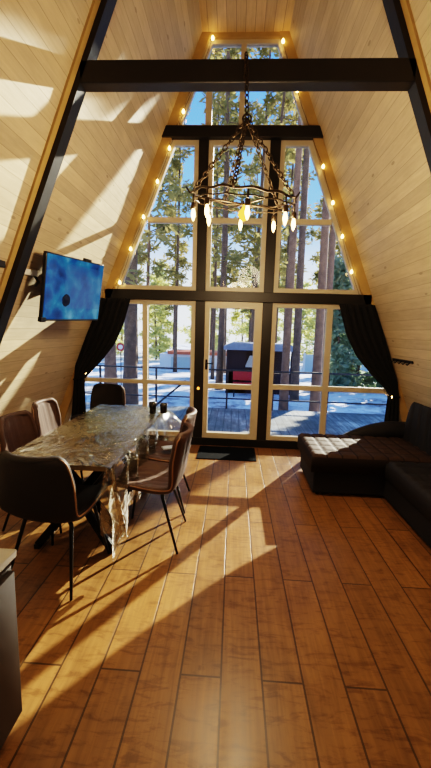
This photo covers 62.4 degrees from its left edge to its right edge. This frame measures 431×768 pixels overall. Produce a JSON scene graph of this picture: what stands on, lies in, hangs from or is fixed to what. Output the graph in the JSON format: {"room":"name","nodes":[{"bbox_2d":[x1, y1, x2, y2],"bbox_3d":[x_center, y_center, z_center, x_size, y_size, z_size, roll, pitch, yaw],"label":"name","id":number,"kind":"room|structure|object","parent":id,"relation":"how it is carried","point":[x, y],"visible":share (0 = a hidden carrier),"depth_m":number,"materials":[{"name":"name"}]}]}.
{"room":"cabin living room","nodes":[
{"label":"cabin living room","id":0,"kind":"room"},
{"bbox_2d":[0,0,201,416],"bbox_3d":[-1.557,-1.159,0.761,2.226,5.180,8.360,2,8,3],"label":"wall","id":1,"kind":"structure","parent":0,"point":[116,137],"depth_m":3.20,"materials":[{"name":"brown wood"}]},
{"bbox_2d":[0,260,5,267],"bbox_3d":[-1.651,-0.890,2.483,0.050,0.070,0.515,2,8,3],"label":"wall bar","id":2,"kind":"object","parent":1,"relation":"attached to","point":[2,263],"visible":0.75,"depth_m":2.70,"materials":[{"name":"black metal"}]},
{"bbox_2d":[24,269,39,286],"bbox_3d":[-1.606,-0.921,3.059,0.060,0.134,0.273,2,8,5],"label":"junction box","id":3,"kind":"object","parent":1,"relation":"attached to","point":[29,272],"visible":0.72,"depth_m":3.09,"materials":[{"name":"white plastic"}]},
{"bbox_2d":[0,0,100,301],"bbox_3d":[-1.384,-1.429,2.689,2.126,5.160,0.055,2,8,3],"label":"trim","id":4,"kind":"structure","parent":1,"relation":"attached to","point":[95,4],"depth_m":2.62,"materials":[{"name":"yellow wood"}]},
{"bbox_2d":[0,0,116,344],"bbox_3d":[-1.357,-1.440,2.769,2.171,5.160,0.110,2,8,3],"label":"rafter","id":5,"kind":"object","parent":1,"relation":"attached to","point":[106,7],"visible":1,"depth_m":2.71,"materials":[{"name":"black wood"}]},
{"bbox_2d":[80,58,415,91],"bbox_3d":[0.206,-2.229,2.570,2.390,0.150,0.110,2,8,3],"label":"tie beam","id":6,"kind":"structure","parent":5,"relation":"attached to","point":[301,74],"depth_m":2.53,"materials":[{"name":"black wood"}]},
{"bbox_2d":[185,51,300,231],"bbox_3d":[0.201,-1.704,2.535,0.814,1.217,0.793,2,8,3],"label":"chandelier","id":7,"kind":"object","parent":6,"relation":"hanging from","point":[244,212],"visible":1,"depth_m":2.51,"materials":[{"name":"metal"}]},
{"bbox_2d":[38,251,103,321],"bbox_3d":[-1.455,-0.915,3.468,0.332,0.641,0.863,4,9,16],"label":"television","id":8,"kind":"object","parent":1,"relation":"attached to","point":[70,286],"visible":1,"depth_m":3.34,"materials":[{"name":"black glass"}]},
{"bbox_2d":[63,299,195,436],"bbox_3d":[-1.254,-0.224,5.003,1.931,1.890,0.065,2,8,3],"label":"window","id":9,"kind":"structure","parent":1,"relation":"in","point":[144,381],"depth_m":4.96,"materials":[{"name":"beige wood"}]},
{"bbox_2d":[59,32,211,424],"bbox_3d":[-1.225,-1.732,4.774,2.221,5.160,0.150,2,8,3],"label":"trim","id":10,"kind":"structure","parent":1,"relation":"attached to","point":[204,40],"depth_m":4.59,"materials":[{"name":"yellow wood"}]},
{"bbox_2d":[85,35,213,373],"bbox_3d":[-0.931,-1.729,4.662,1.690,5.005,0.034,2,8,3],"label":"string light","id":11,"kind":"object","parent":1,"relation":"attached to","point":[212,37],"visible":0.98,"depth_m":4.52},
{"bbox_2d":[138,435,297,448],"bbox_3d":[0.215,0.819,5.082,5.000,0.110,0.125,2,8,3],"label":"baseboard","id":12,"kind":"structure","parent":1,"relation":"attached to","point":[195,440],"depth_m":5.01,"materials":[{"name":"black wood"}]},
{"bbox_2d":[193,301,204,436],"bbox_3d":[-0.227,-0.187,4.961,0.126,1.890,0.120,2,8,3],"label":"post","id":13,"kind":"object","parent":12,"relation":"on","point":[200,305],"visible":0.78,"depth_m":4.89,"materials":[{"name":"black wood"}]},
{"bbox_2d":[202,301,262,439],"bbox_3d":[0.220,-0.163,4.888,0.767,1.885,0.134,2,8,3],"label":"door","id":14,"kind":"structure","parent":13,"relation":"attached to","point":[254,386],"depth_m":4.89,"materials":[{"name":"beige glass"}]},
{"bbox_2d":[256,303,272,439],"bbox_3d":[0.673,-0.154,4.918,0.128,1.890,0.120,2,8,3],"label":"post","id":15,"kind":"object","parent":12,"relation":"on","point":[267,307],"visible":0.86,"depth_m":4.85,"materials":[{"name":"black wood"}]},
{"bbox_2d":[105,289,371,304],"bbox_3d":[0.273,-1.167,4.776,3.530,0.130,0.150,2,8,3],"label":"beam","id":16,"kind":"structure","parent":15,"relation":"on","point":[142,294],"depth_m":4.70,"materials":[{"name":"black wood"}]},
{"bbox_2d":[71,298,129,416],"bbox_3d":[-1.608,-0.177,4.915,0.895,1.982,0.176,2,8,3],"label":"curtain","id":17,"kind":"object","parent":16,"relation":"hanging from","point":[102,334],"visible":0.88,"depth_m":4.84,"materials":[{"name":"black fabric"}]},
{"bbox_2d":[71,379,85,416],"bbox_3d":[-1.946,0.356,5.008,0.250,0.881,0.045,2,8,3],"label":"drape","id":18,"kind":"object","parent":17,"relation":"hanging from","point":[78,402],"depth_m":4.98,"materials":[{"name":"black fabric"}]},
{"bbox_2d":[74,298,129,378],"bbox_3d":[-1.548,-0.607,4.841,0.800,1.106,0.050,2,8,3],"label":"drape","id":19,"kind":"object","parent":17,"relation":"hanging from","point":[102,334],"depth_m":4.83,"materials":[{"name":"black fabric"}]},
{"bbox_2d":[115,140,198,290],"bbox_3d":[-0.784,-2.192,4.691,1.107,1.860,0.065,2,8,3],"label":"window","id":20,"kind":"structure","parent":16,"relation":"attached to","point":[175,144],"depth_m":4.67,"materials":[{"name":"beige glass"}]},
{"bbox_2d":[196,139,208,290],"bbox_3d":[-0.168,-2.170,4.668,0.126,1.860,0.120,2,8,3],"label":"post","id":21,"kind":"object","parent":16,"relation":"on","point":[203,143],"visible":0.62,"depth_m":4.62,"materials":[{"name":"black wood"}]},
{"bbox_2d":[205,140,270,291],"bbox_3d":[0.281,-2.152,4.639,0.775,1.860,0.065,2,8,3],"label":"window","id":22,"kind":"structure","parent":16,"relation":"attached to","point":[213,144],"depth_m":4.62,"materials":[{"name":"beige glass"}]},
{"bbox_2d":[264,140,280,291],"bbox_3d":[0.732,-2.137,4.625,0.128,1.860,0.120,2,8,3],"label":"post","id":23,"kind":"object","parent":16,"relation":"on","point":[275,149],"visible":0.64,"depth_m":4.58,"materials":[{"name":"black wood"}]},
{"bbox_2d":[162,125,322,139],"bbox_3d":[0.330,-3.132,4.471,2.000,0.130,0.180,2,8,3],"label":"beam","id":24,"kind":"structure","parent":23,"relation":"on","point":[178,132],"depth_m":4.39,"materials":[{"name":"black wood"}]},
{"bbox_2d":[178,39,307,124],"bbox_3d":[0.348,-3.689,4.412,1.659,0.990,0.065,2,8,3],"label":"window","id":25,"kind":"structure","parent":24,"relation":"attached to","point":[243,44],"depth_m":4.37,"materials":[{"name":"beige wood"}]},
{"bbox_2d":[273,140,360,294],"bbox_3d":[1.368,-2.113,4.587,1.148,1.860,0.065,2,8,3],"label":"window","id":26,"kind":"structure","parent":16,"relation":"attached to","point":[309,144],"depth_m":4.57,"materials":[{"name":"beige wood"}]},
{"bbox_2d":[339,304,399,421],"bbox_3d":[2.051,-0.042,4.739,0.955,1.982,0.176,2,8,3],"label":"curtain","id":27,"kind":"object","parent":16,"relation":"hanging from","point":[362,325],"visible":0.86,"depth_m":4.66,"materials":[{"name":"black fabric"}]},
{"bbox_2d":[384,396,398,421],"bbox_3d":[2.385,0.555,4.805,0.250,0.801,0.045,2,8,3],"label":"drape","id":28,"kind":"object","parent":27,"relation":"hanging from","point":[392,406],"depth_m":4.77,"materials":[{"name":"black fabric"}]},
{"bbox_2d":[210,32,280,39],"bbox_3d":[0.363,-4.203,4.333,0.840,0.050,0.140,2,8,3],"label":"trim","id":29,"kind":"structure","parent":1,"relation":"attached to","point":[217,35],"depth_m":4.27,"materials":[{"name":"yellow wood"}]},
{"bbox_2d":[0,443,430,767],"bbox_3d":[-0.005,1.524,1.050,5.500,0.120,8.320,2,8,3],"label":"floor","id":30,"kind":"structure","parent":0,"point":[288,625],"depth_m":1.92,"materials":[{"name":"laminate"}]},
{"bbox_2d":[0,548,21,749],"bbox_3d":[-1.283,1.084,0.755,0.986,0.760,1.370,2,8,3],"label":"base cabinet","id":31,"kind":"object","parent":30,"relation":"on","point":[10,680],"visible":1,"depth_m":1.31,"materials":[{"name":"wood"}]},
{"bbox_2d":[0,548,16,572],"bbox_3d":[-1.279,0.723,0.702,0.973,0.030,1.370,2,8,3],"label":"countertop","id":32,"kind":"structure","parent":31,"relation":"on","point":[6,555],"depth_m":1.32,"materials":[{"name":"brown wood"}]},
{"bbox_2d":[0,410,61,532],"bbox_3d":[-1.438,0.692,2.947,0.581,0.886,0.527,2,8,1],"label":"dining chair","id":33,"kind":"object","parent":30,"relation":"on","point":[18,429],"visible":0.32,"depth_m":2.94,"materials":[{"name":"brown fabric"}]},
{"bbox_2d":[0,450,109,600],"bbox_3d":[-1.020,0.802,2.288,0.528,0.885,0.580,3,9,11],"label":"dining chair","id":34,"kind":"object","parent":30,"relation":"on","point":[38,489],"visible":0.99,"depth_m":2.02,"materials":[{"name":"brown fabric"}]},
{"bbox_2d":[31,397,83,480],"bbox_3d":[-1.477,0.604,3.532,0.581,0.886,0.527,2,8,-1],"label":"dining chair","id":35,"kind":"object","parent":30,"relation":"on","point":[46,414],"visible":0.38,"depth_m":3.53,"materials":[{"name":"brown fabric"}]},
{"bbox_2d":[13,405,161,552],"bbox_3d":[-0.983,0.745,3.141,0.740,0.747,1.745,2,8,3],"label":"dining table","id":36,"kind":"object","parent":30,"relation":"on","point":[98,473],"visible":0.47,"depth_m":2.59,"materials":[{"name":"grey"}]},
{"bbox_2d":[10,404,179,560],"bbox_3d":[-0.868,0.700,3.128,0.968,0.665,1.845,2,8,3],"label":"tablecloth","id":37,"kind":"object","parent":36,"relation":"on","point":[114,409],"visible":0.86,"depth_m":2.85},
{"bbox_2d":[149,401,156,413],"bbox_3d":[-0.637,0.240,3.608,0.080,0.115,0.079,2,8,3],"label":"cup","id":38,"kind":"object","parent":37,"relation":"on","point":[152,404],"visible":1,"depth_m":3.58,"materials":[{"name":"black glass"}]},
{"bbox_2d":[160,403,167,413],"bbox_3d":[-0.530,0.247,3.634,0.080,0.100,0.079,2,8,3],"label":"cup","id":39,"kind":"object","parent":37,"relation":"on","point":[163,406],"visible":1,"depth_m":3.61,"materials":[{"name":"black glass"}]},
{"bbox_2d":[70,383,124,419],"bbox_3d":[-1.458,0.468,4.465,0.527,0.885,0.580,4,9,17],"label":"dining chair","id":40,"kind":"object","parent":30,"relation":"on","point":[108,394],"visible":0.37,"depth_m":4.64,"materials":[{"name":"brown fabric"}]},
{"bbox_2d":[110,421,193,553],"bbox_3d":[-0.465,0.751,2.738,0.581,0.886,0.527,2,8,3],"label":"dining chair","id":41,"kind":"object","parent":30,"relation":"on","point":[155,477],"visible":0.94,"depth_m":2.58,"materials":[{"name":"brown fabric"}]},
{"bbox_2d":[129,406,196,513],"bbox_3d":[-0.470,0.667,3.304,0.581,0.886,0.527,2,8,1],"label":"dining chair","id":42,"kind":"object","parent":30,"relation":"on","point":[160,455],"visible":0.5,"depth_m":3.22,"materials":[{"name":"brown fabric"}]},
{"bbox_2d":[161,445,172,449],"bbox_3d":[-0.438,0.588,3.303,0.116,0.022,0.084,-2,9,-26],"label":"packet","id":43,"kind":"object","parent":42,"relation":"on","point":[168,447],"visible":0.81,"depth_m":3.28,"materials":[{"name":"white paper"}]},
{"bbox_2d":[196,446,255,460],"bbox_3d":[0.148,0.919,4.728,0.762,0.012,0.500,2,8,3],"label":"door mat","id":44,"kind":"object","parent":30,"relation":"on","point":[204,452],"visible":1,"depth_m":4.69,"materials":[{"name":"rubber"}]},
{"bbox_2d":[297,402,430,547],"bbox_3d":[1.564,0.829,2.581,1.336,0.900,3.552,2,8,3],"label":"sofa","id":45,"kind":"object","parent":30,"relation":"on","point":[391,460],"visible":1,"depth_m":3.53,"materials":[{"name":"black fabric"}]},
{"bbox_2d":[297,433,430,475],"bbox_3d":[1.620,0.742,3.829,1.320,0.180,0.790,2,8,3],"label":"cushion","id":46,"kind":"object","parent":45,"relation":"on","point":[366,454],"depth_m":3.60,"materials":[{"name":"brown fabric"}]},
{"bbox_2d":[384,462,430,521],"bbox_3d":[1.848,1.016,2.121,0.560,0.180,2.620,2,8,3],"label":"seat cushion","id":47,"kind":"object","parent":45,"relation":"on","point":[412,480],"depth_m":3.04,"materials":[{"name":"black fabric"}]},
{"bbox_2d":[199,0,294,31],"bbox_3d":[0.150,-3.699,0.289,1.280,0.120,8.340,2,8,3],"label":"ceiling","id":48,"kind":"structure","parent":0,"point":[216,15],"depth_m":4.04,"materials":[{"name":"brown wood"}]},
{"bbox_2d":[289,0,430,411],"bbox_3d":[1.703,-1.040,0.604,2.226,5.180,8.360,2,8,3],"label":"wall","id":49,"kind":"structure","parent":0,"point":[372,140],"depth_m":3.52,"materials":[{"name":"brown wood"}]},
{"bbox_2d":[266,303,400,440],"bbox_3d":[1.721,-0.115,4.860,1.972,1.890,0.065,2,8,3],"label":"window","id":50,"kind":"structure","parent":49,"relation":"in","point":[324,388],"depth_m":4.85,"materials":[{"name":"beige wood"}]},
{"bbox_2d":[282,38,391,397],"bbox_3d":[1.578,-1.617,4.544,1.730,4.965,0.034,2,8,3],"label":"string light","id":51,"kind":"object","parent":49,"relation":"attached to","point":[283,40],"visible":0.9,"depth_m":4.44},
{"bbox_2d":[280,31,407,421],"bbox_3d":[1.801,-1.621,4.628,2.221,5.160,0.150,2,8,3],"label":"trim","id":52,"kind":"structure","parent":49,"relation":"attached to","point":[305,99],"depth_m":4.47,"materials":[{"name":"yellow wood"}]},
{"bbox_2d":[390,358,413,365],"bbox_3d":[2.282,-0.273,4.389,0.070,0.061,0.520,2,8,3],"label":"hook rail","id":53,"kind":"object","parent":49,"relation":"attached to","point":[393,359],"visible":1,"depth_m":4.36,"materials":[{"name":"black metal"}]},
{"bbox_2d":[382,0,430,172],"bbox_3d":[1.718,-1.327,2.621,2.171,5.160,0.110,2,8,3],"label":"rafter","id":54,"kind":"object","parent":49,"relation":"attached to","point":[393,9],"depth_m":2.49,"materials":[{"name":"black wood"}]},
{"bbox_2d":[400,0,430,111],"bbox_3d":[1.736,-1.314,2.538,2.126,5.160,0.055,2,8,3],"label":"trim","id":55,"kind":"structure","parent":49,"relation":"attached to","point":[405,5],"depth_m":2.41,"materials":[{"name":"yellow wood"}]},
{"label":"outside","id":56,"kind":"structure","parent":0,"visible":0},
{"bbox_2d":[86,402,384,435],"bbox_3d":[-0.658,0.756,6.670,9.100,0.060,2.920,2,8,3],"label":"deck","id":57,"kind":"object","parent":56,"point":[283,422],"visible":0.29,"depth_m":7.04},
{"bbox_2d":[85,365,385,410],"bbox_3d":[-0.563,0.135,7.651,8.950,0.888,0.738,2,8,3],"label":"deck railing","id":58,"kind":"object","parent":57,"relation":"on","point":[99,366],"visible":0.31,"depth_m":7.90,"materials":[{"name":"black metal"}]},
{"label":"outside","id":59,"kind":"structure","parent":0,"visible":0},
{"bbox_2d":[85,343,386,413],"bbox_3d":[2.036,-3.329,39.741,90.000,0.862,69.000,2,8,3],"label":"ground","id":60,"kind":"structure","parent":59,"point":[162,374],"depth_m":12.44,"materials":[{"name":"white snow"}]},
{"bbox_2d":[116,343,123,385],"bbox_3d":[-3.492,-0.647,13.121,0.300,1.734,0.066,2,8,3],"label":"road sign","id":61,"kind":"object","parent":60,"relation":"on","point":[120,346],"visible":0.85,"depth_m":13.00,"materials":[{"name":"white metal"}]},
{"bbox_2d":[116,324,123,354],"bbox_3d":[-10.726,-7.066,38.489,3.952,9.087,4.149,8,10,35],"label":"evergreen tree","id":62,"kind":"object","parent":60,"relation":"on","point":[122,330],"visible":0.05,"depth_m":39.08,"materials":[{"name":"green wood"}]},
{"bbox_2d":[116,325,138,344],"bbox_3d":[-11.691,-9.818,43.670,4.581,12.154,4.591,0,8,-8],"label":"evergreen tree","id":63,"kind":"object","parent":60,"relation":"on","point":[120,337],"visible":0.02,"depth_m":44.21,"materials":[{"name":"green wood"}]},
{"bbox_2d":[104,176,166,383],"bbox_3d":[-3.234,-7.774,10.289,2.671,16.709,3.971,8,10,37],"label":"pine tree","id":64,"kind":"object","parent":60,"relation":"on","point":[110,358],"visible":0.02,"depth_m":11.25,"materials":[{"name":"green plant"}]},
{"bbox_2d":[137,238,150,362],"bbox_3d":[-6.388,-11.508,28.207,2.762,20.158,2.577,5,9,22],"label":"pine tree","id":65,"kind":"object","parent":60,"relation":"on","point":[142,283],"visible":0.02,"depth_m":28.72,"materials":[{"name":"green plant"}]},
{"bbox_2d":[138,274,171,359],"bbox_3d":[-5.692,-5.938,33.111,3.766,8.661,3.954,3,8,9],"label":"evergreen tree","id":66,"kind":"object","parent":60,"relation":"on","point":[157,329],"visible":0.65,"depth_m":32.91,"materials":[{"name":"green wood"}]},
{"bbox_2d":[122,170,191,404],"bbox_3d":[-2.151,-7.822,8.795,2.801,17.226,4.074,-3,10,-30],"label":"pine tree","id":67,"kind":"object","parent":60,"relation":"on","point":[131,319],"visible":0.12,"depth_m":9.46,"materials":[{"name":"green plant"}]},
{"bbox_2d":[138,172,181,378],"bbox_3d":[-2.779,-8.548,15.219,2.611,17.284,2.889,2,8,5],"label":"pine tree","id":68,"kind":"object","parent":60,"relation":"on","point":[167,202],"visible":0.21,"depth_m":15.26,"materials":[{"name":"green plant"}]},
{"bbox_2d":[139,258,180,355],"bbox_3d":[-6.021,-7.997,37.850,3.938,10.520,4.015,-5,11,-39],"label":"evergreen tree","id":69,"kind":"object","parent":60,"relation":"on","point":[152,342],"visible":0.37,"depth_m":37.98,"materials":[{"name":"green plant"}]},
{"bbox_2d":[149,275,180,350],"bbox_3d":[-6.342,-8.228,43.295,4.760,10.427,4.534,0,9,-11],"label":"evergreen tree","id":70,"kind":"object","parent":60,"relation":"on","point":[171,343],"visible":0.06,"depth_m":43.53,"materials":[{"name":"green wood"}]},
{"bbox_2d":[162,157,188,349],"bbox_3d":[-3.273,-12.361,27.948,2.487,22.114,2.655,1,8,-6],"label":"pine tree","id":71,"kind":"object","parent":60,"relation":"on","point":[185,250],"visible":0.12,"depth_m":28.35,"materials":[{"name":"green plant"}]},
{"bbox_2d":[160,106,193,371],"bbox_3d":[-2.164,-10.045,21.242,2.441,19.096,2.617,-3,9,-27],"label":"pine tree","id":72,"kind":"object","parent":60,"relation":"on","point":[175,161],"visible":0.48,"depth_m":21.23,"materials":[{"name":"green plant"}]},
{"bbox_2d":[160,349,226,370],"bbox_3d":[-1.331,-1.773,26.132,5.100,1.316,2.900,2,8,3],"label":"building","id":73,"kind":"structure","parent":60,"relation":"on","point":[183,355],"depth_m":25.03,"materials":[{"name":"white"}]},
{"bbox_2d":[179,258,218,343],"bbox_3d":[-1.701,-9.633,42.851,4.768,12.630,4.798,6,10,29],"label":"evergreen tree","id":74,"kind":"object","parent":60,"relation":"on","point":[188,326],"visible":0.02,"depth_m":42.72,"materials":[{"name":"green plant"}]},
{"bbox_2d":[187,266,228,349],"bbox_3d":[-0.502,-6.482,32.816,3.537,9.268,3.469,5,9,23],"label":"evergreen tree","id":75,"kind":"object","parent":60,"relation":"on","point":[217,310],"visible":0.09,"depth_m":32.54,"materials":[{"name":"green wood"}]},
{"bbox_2d":[210,105,229,349],"bbox_3d":[-0.033,-11.174,27.693,2.381,20.017,2.700,10,12,43],"label":"pine tree","id":76,"kind":"object","parent":60,"relation":"on","point":[214,117],"visible":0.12,"depth_m":27.47,"materials":[{"name":"green plant"}]},
{"bbox_2d":[173,48,267,389],"bbox_3d":[0.212,-8.634,12.387,3.234,18.247,3.474,2,8,0],"label":"pine tree","id":77,"kind":"object","parent":60,"relation":"on","point":[224,257],"visible":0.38,"depth_m":12.86,"materials":[{"name":"green plant"}]},
{"bbox_2d":[210,49,238,378],"bbox_3d":[0.168,-7.754,16.890,2.600,15.556,2.350,4,9,18],"label":"pine tree","id":78,"kind":"object","parent":60,"relation":"on","point":[222,118],"visible":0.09,"depth_m":16.73,"materials":[{"name":"green plant"}]},
{"bbox_2d":[211,48,245,373],"bbox_3d":[0.766,-10.903,21.431,2.526,20.962,2.370,2,8,0],"label":"pine tree","id":79,"kind":"object","parent":60,"relation":"on","point":[231,153],"visible":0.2,"depth_m":21.24,"materials":[{"name":"green plant"}]},
{"bbox_2d":[227,279,250,341],"bbox_3d":[3.105,-7.825,42.857,4.476,10.293,4.699,6,9,27],"label":"evergreen tree","id":80,"kind":"object","parent":60,"relation":"on","point":[236,314],"visible":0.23,"depth_m":42.96,"materials":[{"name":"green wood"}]},
{"bbox_2d":[233,371,251,396],"bbox_3d":[0.995,-0.002,11.814,0.850,0.900,0.340,2,8,3],"label":"garden bench","id":81,"kind":"object","parent":60,"relation":"on","point":[237,375],"visible":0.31,"depth_m":11.91,"materials":[{"name":"red paint"}]},
{"bbox_2d":[236,263,258,341],"bbox_3d":[4.030,-7.789,37.594,4.072,10.782,4.064,0,9,-14],"label":"evergreen tree","id":82,"kind":"object","parent":60,"relation":"on","point":[245,328],"visible":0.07,"depth_m":36.81,"materials":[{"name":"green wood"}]},
{"bbox_2d":[238,98,264,341],"bbox_3d":[3.047,-11.138,27.759,2.412,20.091,2.259,2,8,3],"label":"pine tree","id":83,"kind":"object","parent":60,"relation":"on","point":[256,157],"visible":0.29,"depth_m":27.60,"materials":[{"name":"green plant"}]},
{"bbox_2d":[224,341,292,394],"bbox_3d":[1.562,-0.623,13.039,2.520,1.760,1.800,2,8,3],"label":"hut","id":84,"kind":"object","parent":60,"relation":"on","point":[239,355],"visible":0.27,"depth_m":12.37,"materials":[{"name":"black wood"}]},
{"bbox_2d":[229,48,300,341],"bbox_3d":[2.150,-8.452,15.656,3.300,17.334,3.072,1,8,-2],"label":"pine tree","id":85,"kind":"object","parent":60,"relation":"on","point":[265,52],"visible":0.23,"depth_m":15.62,"materials":[{"name":"green plant"}]},
{"bbox_2d":[238,48,303,274],"bbox_3d":[2.276,-7.727,13.516,2.702,16.315,3.141,6,9,24],"label":"pine tree","id":86,"kind":"object","parent":60,"relation":"on","point":[284,103],"visible":0.31,"depth_m":13.51,"materials":[{"name":"green plant"}]},
{"bbox_2d":[260,92,298,342],"bbox_3d":[3.835,-9.652,20.817,2.474,18.796,2.286,5,9,24],"label":"pine tree","id":87,"kind":"object","parent":60,"relation":"on","point":[283,270],"visible":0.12,"depth_m":20.93,"materials":[{"name":"green plant"}]},
{"bbox_2d":[256,92,318,332],"bbox_3d":[3.643,-9.017,17.738,3.033,18.148,2.742,0,9,-14],"label":"pine tree","id":88,"kind":"object","parent":60,"relation":"on","point":[311,232],"visible":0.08,"depth_m":17.82,"materials":[{"name":"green plant"}]},
{"bbox_2d":[270,48,309,400],"bbox_3d":[2.712,-9.210,9.954,2.746,20.016,2.958,-7,12,-44],"label":"pine tree","id":89,"kind":"object","parent":60,"relation":"on","point":[295,378],"visible":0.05,"depth_m":10.61,"materials":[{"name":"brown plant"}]},
{"bbox_2d":[277,254,302,345],"bbox_3d":[8.433,-9.351,42.642,4.858,12.730,4.765,4,9,18],"label":"evergreen tree","id":90,"kind":"object","parent":60,"relation":"on","point":[281,310],"visible":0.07,"depth_m":41.99,"materials":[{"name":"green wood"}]},
{"bbox_2d":[278,92,302,410],"bbox_3d":[2.227,-8.113,8.548,2.484,18.110,2.676,5,9,24],"label":"pine tree","id":91,"kind":"object","parent":60,"relation":"on","point":[283,394],"visible":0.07,"depth_m":9.25,"materials":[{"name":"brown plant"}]},
{"bbox_2d":[281,124,313,288],"bbox_3d":[6.179,-11.873,27.645,2.598,21.802,2.971,-5,11,-40],"label":"pine tree","id":92,"kind":"object","parent":60,"relation":"on","point":[309,205],"visible":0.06,"depth_m":27.21,"materials":[{"name":"green plant"}]},
{"bbox_2d":[282,280,313,360],"bbox_3d":[9.252,-6.255,37.280,4.105,8.992,3.910,-2,9,-25],"label":"evergreen tree","id":93,"kind":"object","parent":60,"relation":"on","point":[307,284],"visible":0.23,"depth_m":37.16,"materials":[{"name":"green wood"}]},
{"bbox_2d":[300,262,318,354],"bbox_3d":[9.512,-6.244,32.164,3.659,9.586,3.588,-6,11,-43],"label":"evergreen tree","id":94,"kind":"object","parent":60,"relation":"on","point":[312,320],"visible":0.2,"depth_m":32.28,"materials":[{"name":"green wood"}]},
{"bbox_2d":[309,197,329,411],"bbox_3d":[2.789,-8.529,8.271,2.817,19.063,2.615,0,9,-12],"label":"pine tree","id":95,"kind":"object","parent":60,"relation":"on","point":[324,242],"visible":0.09,"depth_m":9.17,"materials":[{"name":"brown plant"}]},
{"bbox_2d":[308,195,341,285],"bbox_3d":[7.134,-11.661,20.955,2.586,22.995,2.760,0,9,-11],"label":"pine tree","id":96,"kind":"object","parent":60,"relation":"on","point":[318,215],"visible":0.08,"depth_m":21.57,"materials":[{"name":"green plant"}]},
{"bbox_2d":[321,225,335,381],"bbox_3d":[4.332,-10.320,12.275,3.007,21.922,3.240,7,10,32],"label":"pine tree","id":97,"kind":"object","parent":60,"relation":"on","point":[331,258],"visible":0.02,"depth_m":13.10,"materials":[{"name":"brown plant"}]},
{"bbox_2d":[302,353,367,372],"bbox_3d":[11.439,-1.411,26.357,9.800,1.470,0.130,2,8,3],"label":"fence","id":98,"kind":"object","parent":60,"relation":"on","point":[307,359],"visible":0.19,"depth_m":26.55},
{"bbox_2d":[311,253,362,386],"bbox_3d":[5.070,-2.344,14.598,2.180,5.837,2.392,6,9,26],"label":"fir tree","id":99,"kind":"object","parent":60,"relation":"on","point":[340,361],"visible":0.52,"depth_m":14.20,"materials":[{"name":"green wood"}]},
{"bbox_2d":[340,287,376,387],"bbox_3d":[6.208,-2.636,15.131,2.331,6.452,2.474,0,9,-11],"label":"fir tree","id":100,"kind":"object","parent":60,"relation":"on","point":[356,381],"visible":0.14,"depth_m":15.16,"materials":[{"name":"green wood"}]},
{"bbox_2d":[368,372,382,387],"bbox_3d":[7.462,-2.369,14.232,2.356,6.145,2.220,3,9,10],"label":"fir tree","id":101,"kind":"object","parent":60,"relation":"on","point":[377,384],"visible":0.02,"depth_m":14.82,"materials":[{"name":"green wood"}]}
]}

